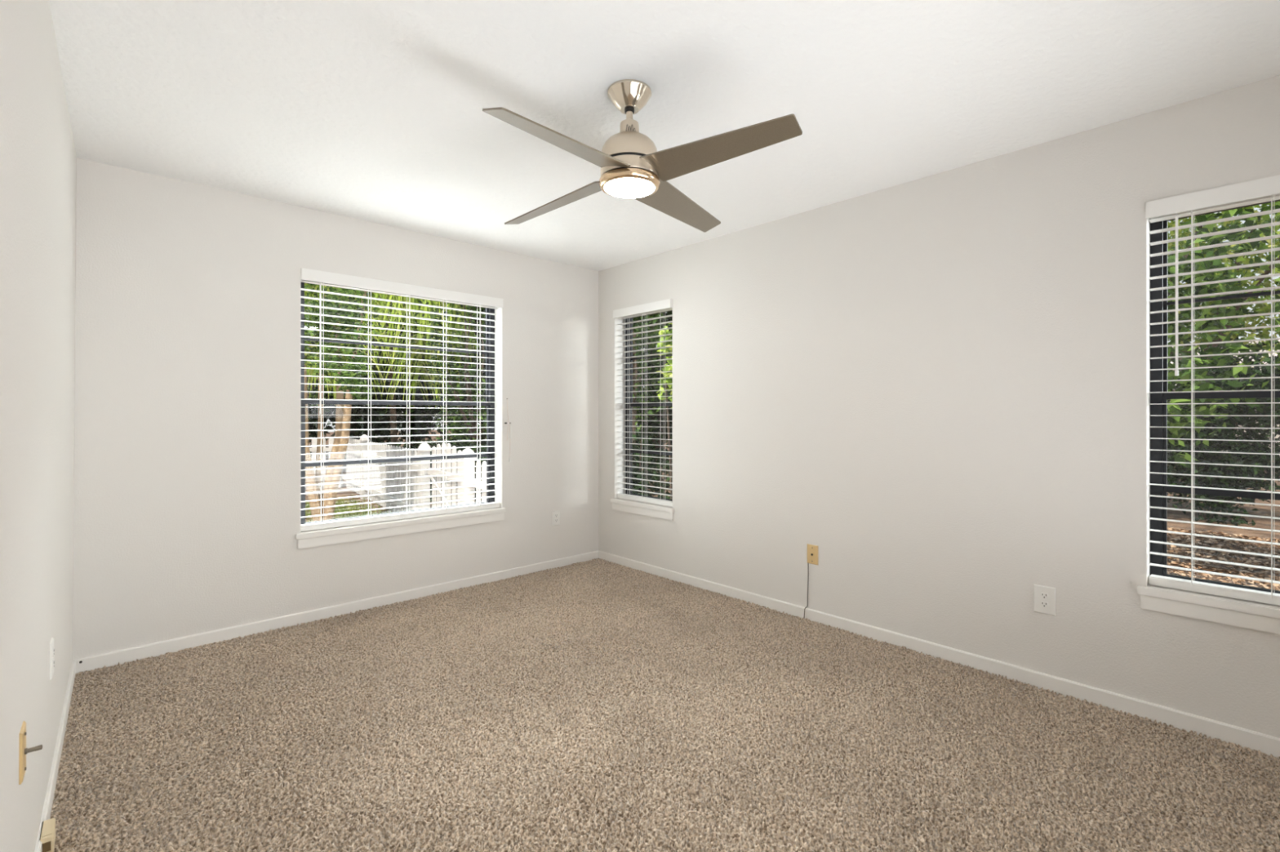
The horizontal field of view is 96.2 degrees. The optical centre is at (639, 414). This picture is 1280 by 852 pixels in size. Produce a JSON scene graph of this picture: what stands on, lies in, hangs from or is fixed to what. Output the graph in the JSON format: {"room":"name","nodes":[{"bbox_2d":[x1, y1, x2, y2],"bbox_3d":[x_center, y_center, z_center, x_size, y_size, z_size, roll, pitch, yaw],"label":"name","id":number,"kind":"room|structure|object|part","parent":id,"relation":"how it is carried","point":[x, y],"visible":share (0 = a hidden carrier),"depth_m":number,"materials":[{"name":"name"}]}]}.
{"room":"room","nodes":[
{"label":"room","id":0,"kind":"room"},
{"bbox_2d":[0,0,76,851],"bbox_3d":[-1.218,0.237,0.929,0.329,3.150,4.622,0,0,-43],"label":"wall","id":1,"kind":"structure","parent":0,"point":[38,157],"depth_m":1.45,"materials":[{"name":"white paint"}]},
{"bbox_2d":[18,721,42,785],"bbox_3d":[-1.397,0.771,1.319,0.035,0.114,0.070,0,0,-43],"label":"wall plate","id":2,"kind":"object","parent":1,"relation":"attached to","point":[23,751],"visible":1,"depth_m":1.29,"materials":[{"name":"brown plastic"}]},
{"bbox_3d":[-1.407,0.771,1.310,0.005,0.114,0.070,0,0,-42],"label":"plate","id":3,"kind":"part","parent":2,"relation":"part of","materials":[{"name":"brown plastic"}]},
{"bbox_2d":[40,817,55,851],"bbox_3d":[-1.665,1.193,1.612,0.030,0.058,0.105,0,0,-43],"label":"phone jack","id":4,"kind":"object","parent":1,"relation":"attached to","point":[47,836],"visible":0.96,"depth_m":1.59,"materials":[{"name":"beige plastic"}]},
{"bbox_2d":[49,637,54,679],"bbox_3d":[-1.894,0.787,1.851,0.009,0.114,0.070,0,0,-43],"label":"wall outlet","id":5,"kind":"object","parent":1,"relation":"attached to","point":[51,643],"visible":1,"depth_m":1.83,"materials":[{"name":"white plastic"}]},
{"bbox_2d":[34,660,75,851],"bbox_3d":[-1.198,1.203,1.078,0.011,0.078,4.412,0,0,-42],"label":"baseboard","id":6,"kind":"structure","parent":1,"relation":"attached to","point":[49,798],"depth_m":1.95,"materials":[{"name":"white paint"}]},
{"bbox_2d":[72,157,598,659],"bbox_3d":[-1.641,0.237,3.834,3.737,3.150,0.200,0,0,-43],"label":"wall","id":7,"kind":"structure","parent":0,"point":[187,513],"depth_m":3.18,"materials":[{"name":"white paint"}]},
{"bbox_2d":[72,551,598,673],"bbox_3d":[-1.517,1.203,3.806,3.193,0.078,0.011,0,0,-43],"label":"baseboard","id":8,"kind":"structure","parent":7,"relation":"attached to","point":[156,649],"depth_m":3.36,"materials":[{"name":"white paint"}]},
{"bbox_2d":[295,280,506,549],"bbox_3d":[-1.558,-0.033,3.868,1.367,1.642,0.188,0,0,-43],"label":"window","id":9,"kind":"structure","parent":7,"relation":"in","point":[321,537],"depth_m":3.93,"materials":[{"name":"white metal"}]},
{"bbox_3d":[-1.609,-0.441,3.929,1.243,0.756,0.020,0,0,-43],"label":"sash","id":10,"kind":"part","parent":9,"relation":"part of","materials":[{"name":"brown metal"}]},
{"bbox_3d":[-1.594,0.294,3.912,1.243,0.771,0.020,0,0,-43],"label":"sash","id":11,"kind":"part","parent":9,"relation":"part of","materials":[{"name":"brown metal"}]},
{"bbox_3d":[-1.539,0.714,3.848,1.367,0.032,0.133,0,0,-43],"label":"sill","id":12,"kind":"part","parent":9,"relation":"part of","materials":[{"name":"white paint"}]},
{"bbox_2d":[300,267,502,531],"bbox_3d":[-1.527,-0.080,3.840,1.321,1.548,0.093,0,0,-43],"label":"window blind","id":13,"kind":"object","parent":9,"relation":"attached to","point":[306,274],"visible":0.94,"depth_m":3.77,"materials":[{"name":"white plastic"}]},
{"bbox_3d":[-1.929,-0.076,3.492,0.008,1.496,0.054,0,0,-43],"label":"ladder cord","id":14,"kind":"part","parent":13,"relation":"part of","materials":[{"name":"white fabric"}]},
{"bbox_3d":[-1.729,-0.076,3.679,0.008,1.496,0.054,0,0,-43],"label":"ladder cord","id":15,"kind":"part","parent":13,"relation":"part of","materials":[{"name":"white fabric"}]},
{"bbox_3d":[-1.540,0.677,3.855,1.311,0.034,0.052,0,0,-43],"label":"rail","id":16,"kind":"part","parent":13,"relation":"part of","materials":[{"name":"white plastic"}]},
{"bbox_3d":[-1.549,-0.076,3.847,0.008,1.496,0.054,0,0,-43],"label":"ladder cord","id":17,"kind":"part","parent":13,"relation":"part of","materials":[{"name":"white fabric"}]},
{"bbox_3d":[-1.175,-0.076,4.196,0.008,1.496,0.054,0,0,-43],"label":"ladder cord","id":18,"kind":"part","parent":13,"relation":"part of","materials":[{"name":"white fabric"}]},
{"bbox_2d":[552,510,559,525],"bbox_3d":[-0.670,0.834,4.599,0.070,0.115,0.008,0,0,-43],"label":"wall outlet","id":19,"kind":"object","parent":7,"relation":"attached to","point":[556,514],"visible":1,"depth_m":4.60,"materials":[{"name":"white plastic"}]},
{"bbox_3d":[-0.993,-0.114,4.298,0.006,0.006,0.007,0,0,-43],"label":"nail","id":20,"kind":"object","parent":7,"relation":"attached to","visible":0},
{"bbox_2d":[506,399,511,462],"bbox_3d":[-0.977,0.123,4.302,0.033,0.468,0.019,0,0,-43],"label":"lift cord","id":21,"kind":"object","parent":20,"relation":"hanging from","point":[507,399],"visible":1,"depth_m":4.30,"materials":[{"name":"white fabric"}]},
{"bbox_2d":[48,0,1279,271],"bbox_3d":[-0.067,-1.268,2.040,3.487,0.100,4.572,0,0,-43],"label":"ceiling","id":22,"kind":"structure","parent":0,"point":[368,110],"depth_m":2.16,"materials":[{"name":"white paint"}]},
{"bbox_2d":[482,79,802,232],"bbox_3d":[-0.040,-1.024,2.170,0.985,0.387,0.985,0,0,-9],"label":"ceiling fan","id":23,"kind":"object","parent":22,"relation":"hanging from","point":[631,165],"visible":1,"depth_m":2.07,"materials":[{"name":"silver metal"}]},
{"bbox_3d":[-0.347,-0.876,2.368,0.581,0.090,0.143,0,0,34],"label":"blade","id":24,"kind":"part","parent":23,"relation":"part of","materials":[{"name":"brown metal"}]},
{"bbox_3d":[-0.238,-0.888,1.863,0.143,0.064,0.581,0,0,34],"label":"blade","id":25,"kind":"part","parent":23,"relation":"part of","materials":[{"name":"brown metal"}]},
{"bbox_3d":[0.159,-0.894,2.477,0.143,0.066,0.581,0,0,34],"label":"blade","id":26,"kind":"part","parent":23,"relation":"part of","materials":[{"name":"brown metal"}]},
{"bbox_3d":[0.268,-0.903,1.972,0.581,0.047,0.143,0,0,34],"label":"blade","id":27,"kind":"part","parent":23,"relation":"part of","materials":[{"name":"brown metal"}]},
{"bbox_2d":[50,558,1279,851],"bbox_3d":[-0.066,1.261,2.047,3.499,0.102,4.582,0,0,-43],"label":"floor","id":28,"kind":"structure","parent":0,"point":[595,705],"depth_m":2.13,"materials":[{"name":"beige carpet"}]},
{"bbox_2d":[598,75,1279,737],"bbox_3d":[1.297,0.237,3.280,0.200,3.150,4.622,0,0,-43],"label":"wall","id":29,"kind":"structure","parent":0,"point":[934,385],"depth_m":2.84,"materials":[{"name":"white paint"}]},
{"bbox_2d":[610,310,674,520],"bbox_3d":[0.063,-0.033,4.553,0.188,1.642,0.706,0,0,-43],"label":"window","id":30,"kind":"structure","parent":29,"relation":"in","point":[621,416],"depth_m":4.78,"materials":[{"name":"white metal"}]},
{"bbox_3d":[0.114,-0.076,4.596,0.055,1.556,0.666,0,0,-43],"label":"frame","id":31,"kind":"part","parent":30,"relation":"part of","materials":[{"name":"white paint"}]},
{"bbox_3d":[0.043,0.714,4.535,0.133,0.032,0.706,0,0,-43],"label":"sill","id":32,"kind":"part","parent":30,"relation":"part of","materials":[{"name":"white paint"}]},
{"bbox_2d":[613,298,672,506],"bbox_3d":[0.035,-0.080,4.522,0.093,1.548,0.660,0,0,-43],"label":"window blind","id":33,"kind":"object","parent":30,"relation":"attached to","point":[664,305],"visible":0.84,"depth_m":4.53,"materials":[{"name":"white plastic"}]},
{"bbox_3d":[-0.101,-0.076,4.697,0.054,1.496,0.008,0,0,-43],"label":"ladder cord","id":34,"kind":"part","parent":33,"relation":"part of","materials":[{"name":"white fabric"}]},
{"bbox_3d":[0.038,-0.076,4.548,0.054,1.496,0.008,0,0,-43],"label":"ladder cord","id":35,"kind":"part","parent":33,"relation":"part of","materials":[{"name":"white fabric"}]},
{"bbox_3d":[0.050,0.677,4.536,0.052,0.034,0.650,0,0,-43],"label":"rail","id":36,"kind":"part","parent":33,"relation":"part of","materials":[{"name":"white plastic"}]},
{"bbox_3d":[0.177,-0.076,4.399,0.054,1.496,0.008,0,0,-43],"label":"ladder cord","id":37,"kind":"part","parent":33,"relation":"part of","materials":[{"name":"white fabric"}]},
{"bbox_3d":[0.107,0.294,4.590,0.020,0.771,0.582,0,0,-43],"label":"sash","id":38,"kind":"part","parent":30,"relation":"part of","materials":[{"name":"brown metal"}]},
{"bbox_3d":[0.123,-0.441,4.605,0.020,0.756,0.582,0,0,-43],"label":"sash","id":39,"kind":"part","parent":30,"relation":"part of","materials":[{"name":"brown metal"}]},
{"bbox_2d":[807,543,817,564],"bbox_3d":[1.025,0.836,3.417,0.010,0.114,0.072,0,0,-43],"label":"wall plate","id":40,"kind":"object","parent":29,"relation":"attached to","point":[812,550],"visible":1,"depth_m":3.42,"materials":[{"name":"brown plastic"}]},
{"bbox_2d":[803,562,808,618],"bbox_3d":[0.996,1.058,3.443,0.029,0.336,0.008,0,0,14],"label":"cable","id":41,"kind":"object","parent":40,"relation":"attached to","point":[807,562],"visible":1,"depth_m":3.44,"materials":[{"name":"grey plastic"}]},
{"bbox_2d":[598,551,1279,757],"bbox_3d":[1.155,1.203,3.277,0.011,0.078,4.411,0,0,-43],"label":"baseboard","id":42,"kind":"structure","parent":29,"relation":"attached to","point":[1268,744],"depth_m":2.67,"materials":[{"name":"white paint"}]},
{"bbox_2d":[1033,584,1055,616],"bbox_3d":[1.813,0.834,2.575,0.008,0.124,0.083,0,0,-43],"label":"wall outlet","id":43,"kind":"object","parent":29,"relation":"attached to","point":[1044,597],"visible":1,"depth_m":2.57,"materials":[{"name":"white plastic"}]},
{"bbox_2d":[1040,592,1048,599],"bbox_3d":[1.812,0.815,2.574,0.004,0.025,0.033,0,0,-43],"label":"receptacle","id":44,"kind":"object","parent":43,"relation":"attached to","point":[1042,595],"depth_m":2.57,"materials":[{"name":"grey plastic"}]},
{"bbox_2d":[1040,601,1048,608],"bbox_3d":[1.812,0.854,2.574,0.004,0.025,0.033,0,0,-43],"label":"receptacle","id":45,"kind":"object","parent":43,"relation":"attached to","point":[1042,604],"depth_m":2.57,"materials":[{"name":"grey plastic"}]},
{"bbox_2d":[1137,200,1279,634],"bbox_3d":[2.324,-0.033,2.134,0.188,1.642,0.706,0,0,-43],"label":"window","id":46,"kind":"structure","parent":29,"relation":"in","point":[1260,616],"depth_m":2.34,"materials":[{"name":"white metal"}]},
{"bbox_3d":[2.375,-0.076,2.177,0.055,1.556,0.666,0,0,-43],"label":"frame","id":47,"kind":"part","parent":46,"relation":"part of","materials":[{"name":"brown metal"}]},
{"bbox_3d":[2.304,0.714,2.116,0.133,0.032,0.706,0,0,-43],"label":"sill","id":48,"kind":"part","parent":46,"relation":"part of","materials":[{"name":"white paint"}]},
{"bbox_2d":[1146,174,1279,605],"bbox_3d":[2.296,-0.080,2.103,0.093,1.548,0.660,0,0,-43],"label":"window blind","id":49,"kind":"object","parent":46,"relation":"attached to","point":[1264,189],"visible":1,"depth_m":2.20,"materials":[{"name":"white plastic"}]},
{"bbox_3d":[2.176,-0.076,2.260,0.054,1.496,0.008,0,0,-43],"label":"ladder cord","id":50,"kind":"part","parent":49,"relation":"part of","materials":[{"name":"white fabric"}]},
{"bbox_3d":[2.310,0.677,2.116,0.052,0.034,0.650,0,0,-43],"label":"rail","id":51,"kind":"part","parent":49,"relation":"part of","materials":[{"name":"white plastic"}]},
{"bbox_3d":[2.320,-0.076,2.106,0.054,1.496,0.008,0,0,-43],"label":"ladder cord","id":52,"kind":"part","parent":49,"relation":"part of","materials":[{"name":"white fabric"}]},
{"bbox_3d":[2.368,0.294,2.170,0.020,0.771,0.582,0,0,-43],"label":"sash","id":53,"kind":"part","parent":46,"relation":"part of","materials":[{"name":"brown metal"}]},
{"bbox_3d":[2.384,-0.441,2.185,0.020,0.756,0.582,0,0,-43],"label":"sash","id":54,"kind":"part","parent":46,"relation":"part of","materials":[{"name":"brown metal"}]},
{"label":"outside","id":55,"kind":"structure","parent":0,"visible":0},
{"bbox_2d":[305,430,1279,588],"bbox_3d":[4.132,1.862,17.548,90.000,0.300,100.000,0,0,-43],"label":"ground","id":56,"kind":"structure","parent":55,"point":[1264,510],"depth_m":8.98,"materials":[{"name":"brown soil"}]},
{"bbox_2d":[308,418,326,441],"bbox_3d":[-17.003,-3.602,26.933,5.450,10.675,5.400,0,0,15],"label":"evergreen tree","id":57,"kind":"object","parent":56,"relation":"on","point":[324,422],"visible":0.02,"depth_m":27.21,"materials":[{"name":"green plant"}]},
{"bbox_2d":[305,436,342,488],"bbox_3d":[-9.963,1.062,12.768,6.243,1.300,0.162,0,0,-11],"label":"picket fence","id":58,"kind":"object","parent":56,"relation":"on","point":[313,449],"visible":0.03,"depth_m":13.30,"materials":[{"name":"white paint"}]},
{"bbox_3d":[-9.962,0.820,12.762,6.243,0.085,0.033,0,0,-11],"label":"rail","id":59,"kind":"part","parent":58,"relation":"part of","materials":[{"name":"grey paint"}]},
{"bbox_3d":[-6.998,1.127,13.353,0.130,1.170,0.130,0,0,-11],"label":"post","id":60,"kind":"part","parent":58,"relation":"part of","materials":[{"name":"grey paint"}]},
{"bbox_2d":[304,283,370,408],"bbox_3d":[-9.188,-1.599,15.670,3.559,6.664,3.260,0,0,9],"label":"leafy tree","id":61,"kind":"object","parent":56,"relation":"on","point":[313,385],"visible":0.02,"depth_m":15.88,"materials":[{"name":"green plant"}]},
{"bbox_2d":[304,283,384,521],"bbox_3d":[-4.396,-0.428,8.037,1.677,4.347,1.084,0,0,30],"label":"tree","id":62,"kind":"object","parent":56,"relation":"on","point":[342,430],"visible":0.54,"depth_m":8.08,"materials":[{"name":"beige plant"}]},
{"bbox_3d":[-4.644,-1.492,8.226,0.876,2.220,0.991,0,0,25],"label":"crown","id":63,"kind":"part","parent":62,"relation":"part of","materials":[{"name":"green plant"}]},
{"bbox_2d":[305,494,391,522],"bbox_3d":[-4.425,1.652,8.977,2.352,0.130,5.363,0,0,-43],"label":"grass","id":64,"kind":"structure","parent":56,"relation":"on","point":[341,508],"depth_m":9.90,"materials":[{"name":"green plant"}]},
{"bbox_2d":[304,284,431,465],"bbox_3d":[-10.166,-3.557,19.858,5.246,10.651,5.515,0,0,8],"label":"evergreen tree","id":65,"kind":"object","parent":56,"relation":"on","point":[384,428],"visible":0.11,"depth_m":19.10,"materials":[{"name":"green plant"}]},
{"bbox_2d":[342,434,431,512],"bbox_3d":[-4.973,1.062,10.809,0.161,1.300,6.251,0,0,-37],"label":"picket fence","id":66,"kind":"object","parent":56,"relation":"on","point":[353,447],"visible":0.75,"depth_m":9.98,"materials":[{"name":"white paint"}]},
{"bbox_3d":[-5.559,1.127,11.588,0.130,1.170,0.130,0,0,-37],"label":"post","id":67,"kind":"part","parent":66,"relation":"part of","materials":[{"name":"grey paint"}]},
{"bbox_3d":[-4.978,1.470,10.805,0.033,0.085,6.250,0,0,-37],"label":"rail","id":68,"kind":"part","parent":66,"relation":"part of","materials":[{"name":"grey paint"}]},
{"bbox_3d":[-4.978,0.820,10.805,0.033,0.085,6.250,0,0,-37],"label":"rail","id":69,"kind":"part","parent":66,"relation":"part of","materials":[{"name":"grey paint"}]},
{"bbox_3d":[-3.143,1.127,8.375,0.130,1.170,0.130,0,0,-37],"label":"post","id":70,"kind":"part","parent":66,"relation":"part of","materials":[{"name":"grey paint"}]},
{"bbox_2d":[306,286,476,445],"bbox_3d":[-5.587,-0.907,12.869,3.681,5.286,3.028,0,0,0],"label":"palm tree","id":71,"kind":"object","parent":56,"relation":"on","point":[393,424],"visible":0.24,"depth_m":12.28,"materials":[{"name":"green plant"}]},
{"bbox_2d":[372,330,451,449],"bbox_3d":[-10.646,-3.398,26.929,5.133,10.423,5.204,0,0,41],"label":"evergreen tree","id":72,"kind":"object","parent":56,"relation":"on","point":[417,423],"visible":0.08,"depth_m":26.15,"materials":[{"name":"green plant"}]},
{"bbox_2d":[391,434,481,502],"bbox_3d":[-4.267,1.070,11.729,1.898,1.348,1.848,0,0,-3],"label":"shrub","id":73,"kind":"object","parent":56,"relation":"on","point":[453,443],"visible":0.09,"depth_m":11.54,"materials":[{"name":"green plant"}]},
{"bbox_2d":[426,442,461,507],"bbox_3d":[-2.605,1.029,7.666,0.054,1.287,1.360,0,0,-37],"label":"gate","id":74,"kind":"object","parent":56,"relation":"on","point":[449,451],"visible":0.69,"depth_m":7.63,"materials":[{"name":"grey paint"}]},
{"bbox_3d":[-2.614,0.809,7.660,0.033,0.085,1.360,0,0,-37],"label":"rail","id":75,"kind":"part","parent":74,"relation":"part of","materials":[{"name":"grey paint"}]},
{"bbox_2d":[414,302,486,453],"bbox_3d":[-5.059,-3.433,19.838,5.113,10.566,5.537,0,0,-20],"label":"evergreen tree","id":76,"kind":"object","parent":56,"relation":"on","point":[472,359],"visible":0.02,"depth_m":18.76,"materials":[{"name":"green plant"}]},
{"bbox_2d":[415,299,486,459],"bbox_3d":[-3.528,-1.094,12.458,2.317,5.656,2.552,0,0,4],"label":"leafy tree","id":77,"kind":"object","parent":56,"relation":"on","point":[472,431],"visible":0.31,"depth_m":12.04,"materials":[{"name":"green plant"}]},
{"bbox_2d":[416,440,486,506],"bbox_3d":[-3.097,1.096,10.111,2.001,1.296,1.911,0,0,25],"label":"shrub","id":78,"kind":"object","parent":56,"relation":"on","point":[432,443],"visible":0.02,"depth_m":9.68,"materials":[{"name":"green plant"}]},
{"bbox_2d":[440,441,486,502],"bbox_3d":[-1.908,1.015,8.508,1.835,1.463,1.974,0,0,-43],"label":"shrub","id":79,"kind":"object","parent":56,"relation":"on","point":[482,449],"visible":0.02,"depth_m":8.65,"materials":[{"name":"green plant"}]},
{"bbox_2d":[460,448,486,504],"bbox_3d":[-1.731,1.062,6.497,0.161,1.300,1.361,0,0,-37],"label":"picket fence","id":80,"kind":"object","parent":56,"relation":"on","point":[467,451],"visible":0.31,"depth_m":6.90,"materials":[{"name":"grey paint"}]},
{"bbox_3d":[-2.092,1.127,6.976,0.130,1.170,0.130,0,0,-37],"label":"post","id":81,"kind":"part","parent":80,"relation":"part of","materials":[{"name":"grey paint"}]},
{"bbox_3d":[-1.736,0.820,6.492,0.033,0.085,1.360,0,0,-37],"label":"rail","id":82,"kind":"part","parent":80,"relation":"part of","materials":[{"name":"grey paint"}]},
{"bbox_2d":[632,471,650,495],"bbox_3d":[-0.753,0.973,7.111,1.816,1.545,2.265,0,0,-43],"label":"shrub","id":83,"kind":"object","parent":56,"relation":"on","point":[638,471],"visible":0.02,"depth_m":6.86,"materials":[{"name":"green plant"}]},
{"bbox_2d":[632,312,672,477],"bbox_3d":[-0.078,-0.345,9.040,1.211,4.169,1.340,0,0,-43],"label":"leafy tree","id":84,"kind":"object","parent":56,"relation":"on","point":[635,394],"visible":0.3,"depth_m":8.95,"materials":[{"name":"green plant"}]},
{"bbox_2d":[632,426,672,498],"bbox_3d":[-0.103,0.939,7.339,1.364,1.601,1.534,0,0,24],"label":"shrub","id":85,"kind":"object","parent":56,"relation":"on","point":[634,446],"visible":0.2,"depth_m":6.94,"materials":[{"name":"green plant"}]},
{"bbox_3d":[0.016,1.011,7.076,0.837,1.443,0.747,0,0,-43],"label":"stem","id":86,"kind":"part","parent":85,"relation":"part of","materials":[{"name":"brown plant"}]},
{"bbox_2d":[633,311,672,466],"bbox_3d":[0.542,-3.545,19.172,5.226,10.821,5.581,0,0,-43],"label":"leafy tree","id":87,"kind":"object","parent":56,"relation":"on","point":[657,425],"visible":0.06,"depth_m":18.06,"materials":[{"name":"green plant"}]},
{"bbox_2d":[656,323,672,499],"bbox_3d":[0.291,0.361,5.405,0.290,2.724,0.322,0,0,1],"label":"flowering shrub","id":88,"kind":"object","parent":56,"relation":"on","point":[669,368],"visible":0.25,"depth_m":5.40,"materials":[{"name":"green plant"}]},
{"bbox_3d":[0.314,0.530,5.397,0.086,2.386,0.223,0,0,-43],"label":"stem","id":89,"kind":"part","parent":88,"relation":"part of","materials":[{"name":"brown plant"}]},
{"bbox_2d":[305,515,1279,591],"bbox_3d":[2.372,1.691,6.389,11.058,0.083,15.190,0,0,-43],"label":"fallen leaves","id":90,"kind":"object","parent":56,"relation":"on","point":[1175,551],"visible":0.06,"depth_m":6.82,"materials":[{"name":"brown plant"}]},
{"bbox_2d":[1167,200,1279,466],"bbox_3d":[5.927,-0.960,7.128,1.783,5.392,3.045,0,0,-27],"label":"leafy tree","id":91,"kind":"object","parent":56,"relation":"on","point":[1234,348],"visible":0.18,"depth_m":6.36,"materials":[{"name":"green plant"}]},
{"bbox_2d":[1167,336,1279,526],"bbox_3d":[9.686,0.210,9.428,2.768,3.065,2.765,0,0,-43],"label":"shrub","id":92,"kind":"object","parent":56,"relation":"on","point":[1246,446],"visible":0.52,"depth_m":9.08,"materials":[{"name":"green plant"}]},
{"bbox_3d":[9.661,0.488,9.632,1.526,2.483,0.860,0,0,-43],"label":"stem","id":93,"kind":"part","parent":92,"relation":"part of","materials":[{"name":"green plant"}]},
{"bbox_2d":[1167,202,1279,486],"bbox_3d":[13.164,-3.348,13.445,5.802,10.162,5.782,0,0,8],"label":"leafy tree","id":94,"kind":"object","parent":56,"relation":"on","point":[1264,308],"visible":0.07,"depth_m":12.97,"materials":[{"name":"green plant"}]},
{"bbox_3d":[13.164,-4.569,13.445,5.803,7.721,5.782,0,0,8],"label":"crown","id":95,"kind":"part","parent":94,"relation":"part of","materials":[{"name":"green plant"}]},
{"bbox_2d":[1169,339,1279,456],"bbox_3d":[26.716,-0.738,26.334,8.400,5.100,13.200,0,0,-43],"label":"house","id":96,"kind":"structure","parent":56,"relation":"on","point":[1273,353],"depth_m":24.13,"materials":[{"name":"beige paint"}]},
{"bbox_2d":[1266,204,1279,373],"bbox_3d":[6.815,-1.321,4.738,1.601,6.133,2.294,0,0,-43],"label":"leafy tree","id":97,"kind":"object","parent":56,"relation":"on","point":[1276,307],"visible":0.55,"depth_m":5.34,"materials":[{"name":"green plant"}]}
]}

